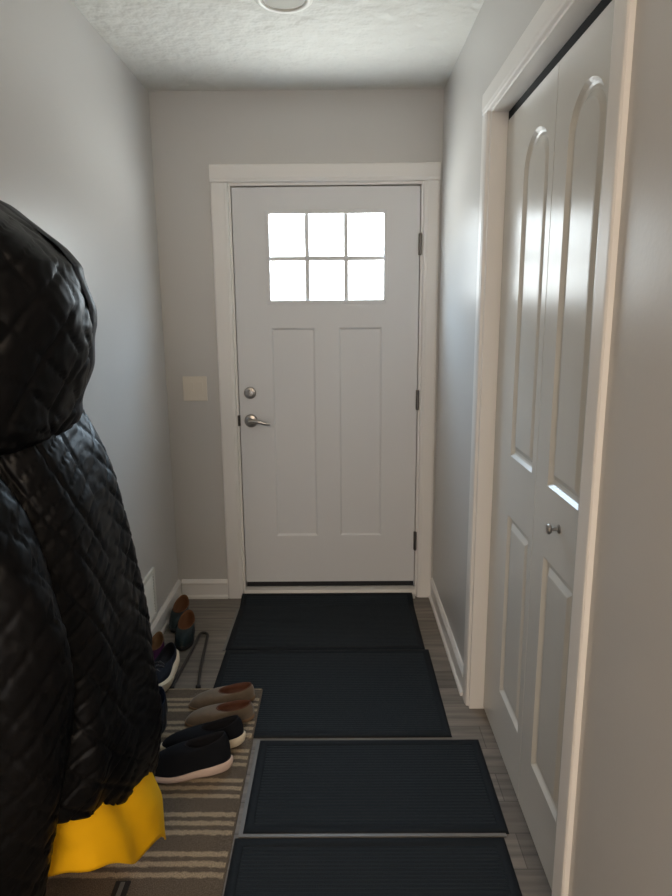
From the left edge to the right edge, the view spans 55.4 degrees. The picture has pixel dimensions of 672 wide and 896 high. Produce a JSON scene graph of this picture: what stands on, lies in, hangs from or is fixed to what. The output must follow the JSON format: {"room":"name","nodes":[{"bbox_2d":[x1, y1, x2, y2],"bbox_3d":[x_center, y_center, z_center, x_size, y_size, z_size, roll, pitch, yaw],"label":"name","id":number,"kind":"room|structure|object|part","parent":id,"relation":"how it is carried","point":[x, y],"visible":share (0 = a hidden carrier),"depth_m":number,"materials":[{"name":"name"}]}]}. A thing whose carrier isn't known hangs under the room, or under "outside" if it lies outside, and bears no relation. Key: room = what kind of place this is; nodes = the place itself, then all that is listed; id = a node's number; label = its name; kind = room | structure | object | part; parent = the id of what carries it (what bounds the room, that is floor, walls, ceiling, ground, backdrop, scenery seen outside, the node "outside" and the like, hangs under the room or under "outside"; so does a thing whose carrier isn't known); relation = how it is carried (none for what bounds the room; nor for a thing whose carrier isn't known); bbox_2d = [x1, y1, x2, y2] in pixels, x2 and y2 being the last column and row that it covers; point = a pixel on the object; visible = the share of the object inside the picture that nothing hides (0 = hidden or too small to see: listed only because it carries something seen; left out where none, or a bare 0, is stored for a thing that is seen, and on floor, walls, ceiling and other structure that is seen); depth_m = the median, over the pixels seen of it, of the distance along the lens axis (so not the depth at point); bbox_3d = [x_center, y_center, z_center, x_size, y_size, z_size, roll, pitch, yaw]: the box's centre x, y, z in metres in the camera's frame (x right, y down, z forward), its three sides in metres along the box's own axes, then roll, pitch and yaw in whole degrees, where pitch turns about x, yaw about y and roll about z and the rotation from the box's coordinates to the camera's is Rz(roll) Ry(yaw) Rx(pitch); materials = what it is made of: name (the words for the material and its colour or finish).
{"room":"entryway","nodes":[
{"label":"entryway","id":0,"kind":"room"},
{"bbox_2d":[0,0,177,612],"bbox_3d":[-0.935,0.242,-0.010,0.120,2.515,6.600,0,12,0],"label":"wall","id":1,"kind":"structure","parent":0,"point":[76,161],"depth_m":2.41,"materials":[{"name":"paint"}]},
{"bbox_2d":[0,200,161,895],"bbox_3d":[-0.655,0.248,1.412,0.413,1.576,0.692,0,12,0],"label":"coat","id":2,"kind":"object","parent":1,"relation":"hanging from","point":[81,706],"visible":1,"depth_m":1.22,"materials":[{"name":"black fabric"}]},
{"bbox_2d":[0,200,96,455],"bbox_3d":[-0.672,-0.256,1.234,0.372,0.517,0.409,0,12,0],"label":"hood","id":3,"kind":"object","parent":2,"relation":"attached to","point":[48,311],"depth_m":1.16,"materials":[{"name":"black fabric"}]},
{"bbox_2d":[48,772,165,876],"bbox_3d":[-0.648,0.542,1.507,0.401,1.087,0.521,0,12,0],"label":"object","id":4,"kind":"object","parent":1,"relation":"hanging from","point":[123,833],"visible":0.13,"depth_m":1.43,"materials":[{"name":"fabric"}]},
{"bbox_2d":[143,567,157,623],"bbox_3d":[-0.848,0.705,2.820,0.012,0.236,0.360,0,12,0],"label":"air vent","id":5,"kind":"object","parent":1,"relation":"in","point":[149,580],"visible":0.38,"depth_m":2.93,"materials":[{"name":"white metal"}]},
{"bbox_2d":[151,579,181,636],"bbox_3d":[-0.854,1.422,0.232,0.022,0.105,6.600,0,12,0],"label":"baseboard","id":6,"kind":"structure","parent":1,"relation":"attached to","point":[160,623],"depth_m":3.16,"materials":[{"name":"white paint"}]},
{"bbox_2d":[154,642,179,691],"bbox_3d":[-0.716,0.908,2.629,0.120,0.109,0.309,1,12,5],"label":"shoe","id":7,"kind":"object","parent":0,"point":[167,661],"visible":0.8,"depth_m":2.62,"materials":[{"name":"black"}]},
{"bbox_2d":[71,0,484,91],"bbox_3d":[0.137,-1.048,-0.269,2.285,0.100,6.860,0,12,0],"label":"ceiling","id":8,"kind":"structure","parent":0,"point":[168,45],"depth_m":2.44,"materials":[{"name":"white paint"}]},
{"bbox_2d":[255,0,312,13],"bbox_3d":[-0.172,-1.478,2.112,0.194,0.009,0.194,0,12,0],"label":"recessed light","id":9,"kind":"object","parent":8,"relation":"in","point":[276,6],"visible":1,"depth_m":2.15,"materials":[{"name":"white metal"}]},
{"bbox_2d":[148,88,443,591],"bbox_3d":[0.163,-0.443,3.285,2.285,2.515,0.140,0,12,0],"label":"wall","id":10,"kind":"structure","parent":0,"point":[191,131],"depth_m":3.04,"materials":[{"name":"paint"}]},
{"bbox_2d":[182,376,207,400],"bbox_3d":[-0.714,-0.300,3.241,0.122,0.124,0.010,0,12,0],"label":"light switch","id":11,"kind":"object","parent":10,"relation":"attached to","point":[194,387],"visible":1,"depth_m":3.24,"materials":[{"name":"beige plastic"}]},
{"bbox_2d":[182,579,227,598],"bbox_3d":[-0.706,0.760,3.453,0.247,0.105,0.022,0,12,0],"label":"baseboard","id":12,"kind":"structure","parent":10,"relation":"attached to","point":[193,588],"depth_m":3.45,"materials":[{"name":"white paint"}]},
{"bbox_2d":[209,162,440,598],"bbox_3d":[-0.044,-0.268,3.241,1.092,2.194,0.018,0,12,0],"label":"trim","id":13,"kind":"structure","parent":10,"relation":"attached to","point":[220,175],"depth_m":3.15,"materials":[{"name":"white paint"}]},
{"bbox_2d":[231,186,421,597],"bbox_3d":[-0.040,-0.229,3.302,0.924,2.094,0.194,0,12,0],"label":"door","id":14,"kind":"structure","parent":10,"relation":"in","point":[329,394],"depth_m":3.27,"materials":[{"name":"white paint"}]},
{"bbox_3d":[-0.435,-0.136,3.264,0.068,0.068,0.046,0,12,0],"label":"lever handle","id":15,"kind":"part","parent":14,"relation":"part of","materials":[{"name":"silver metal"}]},
{"bbox_3d":[-0.388,-0.128,3.238,0.110,0.032,0.025,0,12,3],"label":"lever","id":16,"kind":"part","parent":14,"relation":"part of","materials":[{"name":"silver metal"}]},
{"bbox_2d":[270,214,383,299],"bbox_3d":[-0.045,-0.933,3.142,0.564,0.413,0.032,0,12,0],"label":"grille","id":17,"kind":"object","parent":14,"relation":"attached to","point":[307,258],"depth_m":3.13,"materials":[{"name":"white paint"}]},
{"bbox_3d":[-0.031,0.766,3.518,0.912,0.056,0.170,0,12,0],"label":"sill","id":18,"kind":"part","parent":14,"relation":"part of","materials":[{"name":"silver metal"}]},
{"bbox_2d":[163,596,551,895],"bbox_3d":[0.159,1.513,0.256,2.285,0.100,6.860,0,12,0],"label":"floor","id":19,"kind":"structure","parent":0,"point":[215,617],"depth_m":2.45,"materials":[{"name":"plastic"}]},
{"bbox_2d":[45,688,262,895],"bbox_3d":[-0.566,1.181,1.610,0.534,0.018,2.000,0,12,0],"label":"runner rug","id":20,"kind":"object","parent":19,"relation":"on","point":[201,814],"visible":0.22,"depth_m":1.85,"materials":[{"name":"grey fabric"}]},
{"bbox_2d":[111,881,130,895],"bbox_3d":[-0.568,1.189,1.558,0.040,0.005,0.315,0,12,0],"label":"strap","id":21,"kind":"object","parent":20,"relation":"on","point":[120,888],"visible":1,"depth_m":1.69,"materials":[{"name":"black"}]},
{"bbox_2d":[159,686,167,732],"bbox_3d":[-0.669,0.976,2.367,0.091,0.082,0.247,-1,12,-5],"label":"shoe","id":22,"kind":"object","parent":20,"relation":"on","point":[161,690],"visible":0.34,"depth_m":2.39,"materials":[{"name":"fabric"}]},
{"bbox_2d":[155,731,232,783],"bbox_3d":[-0.489,1.011,2.110,0.294,0.132,0.099,-3,12,-11],"label":"sneaker","id":23,"kind":"object","parent":20,"relation":"on","point":[209,754],"visible":0.91,"depth_m":2.09,"materials":[{"name":"black fabric"}]},
{"bbox_2d":[160,715,245,750],"bbox_3d":[-0.462,0.993,2.225,0.294,0.102,0.099,-3,12,-11],"label":"sneaker","id":24,"kind":"object","parent":20,"relation":"on","point":[233,727],"visible":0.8,"depth_m":2.22,"materials":[{"name":"black fabric"}]},
{"bbox_2d":[185,700,254,726],"bbox_3d":[-0.431,0.981,2.375,0.257,0.066,0.088,-2,12,-8],"label":"moccasin","id":25,"kind":"object","parent":20,"relation":"on","point":[244,709],"visible":0.9,"depth_m":2.36,"materials":[{"name":"brown"}]},
{"bbox_2d":[189,682,254,709],"bbox_3d":[-0.442,0.958,2.484,0.257,0.066,0.088,-3,12,-13],"label":"moccasin","id":26,"kind":"object","parent":20,"relation":"on","point":[243,690],"visible":0.93,"depth_m":2.46,"materials":[{"name":"brown"}]},
{"bbox_2d":[152,631,164,660],"bbox_3d":[-0.804,0.898,2.834,0.082,0.086,0.228,-1,12,0],"label":"shoe","id":27,"kind":"object","parent":19,"relation":"on","point":[158,645],"visible":0.47,"depth_m":2.90,"materials":[{"name":"black rubber"}]},
{"bbox_2d":[169,595,188,631],"bbox_3d":[-0.776,0.821,3.178,0.088,0.098,0.251,-1,12,-1],"label":"clog","id":28,"kind":"object","parent":19,"relation":"on","point":[181,604],"visible":0.84,"depth_m":3.19,"materials":[{"name":"black rubber"}]},
{"bbox_2d":[174,610,194,650],"bbox_3d":[-0.708,0.855,3.009,0.088,0.098,0.251,-1,12,-3],"label":"clog","id":29,"kind":"object","parent":19,"relation":"on","point":[185,630],"visible":1,"depth_m":2.96,"materials":[{"name":"black rubber"}]},
{"bbox_2d":[169,631,208,688],"bbox_3d":[-0.613,0.928,2.830,0.129,0.024,0.480,0,12,0],"label":"shoe rack","id":30,"kind":"object","parent":19,"relation":"on","point":[198,686],"visible":0.97,"depth_m":2.79,"materials":[{"name":"grey metal"}]},
{"bbox_2d":[223,593,424,650],"bbox_3d":[-0.054,0.847,3.170,0.921,0.038,0.539,0,12,0],"label":"floor mat","id":31,"kind":"object","parent":19,"relation":"on","point":[262,621],"visible":1,"depth_m":3.16,"materials":[{"name":"grey rubber"}]},
{"bbox_2d":[213,649,451,737],"bbox_3d":[-0.042,0.978,2.604,0.921,0.007,0.614,0,12,0],"label":"floor mat","id":32,"kind":"object","parent":19,"relation":"on","point":[306,693],"visible":0.84,"depth_m":2.58,"materials":[{"name":"black rubber"}]},
{"bbox_2d":[224,838,521,895],"bbox_3d":[0.096,1.173,1.646,0.781,0.007,0.429,0,12,0],"label":"floor mat","id":33,"kind":"object","parent":19,"relation":"on","point":[258,866],"visible":1,"depth_m":1.75,"materials":[{"name":"black rubber"}]},
{"bbox_2d":[238,740,508,837],"bbox_3d":[0.112,1.086,2.073,0.791,0.008,0.432,0,12,0],"label":"floor mat","id":34,"kind":"object","parent":19,"relation":"on","point":[297,788],"visible":1,"depth_m":2.04,"materials":[{"name":"grey rubber"}]},
{"bbox_2d":[433,0,671,895],"bbox_3d":[0.553,0.231,-0.019,0.115,2.515,6.600,0,12,0],"label":"wall","id":35,"kind":"structure","parent":0,"point":[622,837],"depth_m":1.13,"materials":[{"name":"paint"}]},
{"bbox_2d":[429,578,462,695],"bbox_3d":[0.507,0.843,3.000,0.022,0.105,0.932,0,12,0],"label":"baseboard","id":36,"kind":"structure","parent":35,"relation":"attached to","point":[454,657],"depth_m":2.90,"materials":[{"name":"white paint"}]},
{"bbox_2d":[469,0,600,708],"bbox_3d":[0.561,0.056,1.788,0.117,2.133,0.980,0,12,0],"label":"trim","id":37,"kind":"structure","parent":35,"relation":"attached to","point":[576,12],"depth_m":2.17,"materials":[{"name":"white paint"}]},
{"bbox_2d":[483,0,614,889],"bbox_3d":[0.557,0.056,1.788,0.066,2.108,0.952,0,12,0],"label":"door","id":38,"kind":"structure","parent":35,"relation":"in","point":[557,127],"depth_m":1.72,"materials":[{"name":"grey paint"}]},
{"bbox_3d":[0.540,0.202,1.596,0.032,0.027,0.027,0,12,0],"label":"knob","id":39,"kind":"part","parent":38,"relation":"part of","materials":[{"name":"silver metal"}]},
{"bbox_2d":[462,0,636,895],"bbox_3d":[0.497,0.023,1.783,0.015,2.200,1.123,0,12,0],"label":"trim","id":40,"kind":"structure","parent":35,"relation":"attached to","point":[550,11],"depth_m":1.29,"materials":[{"name":"white paint"}]}
]}

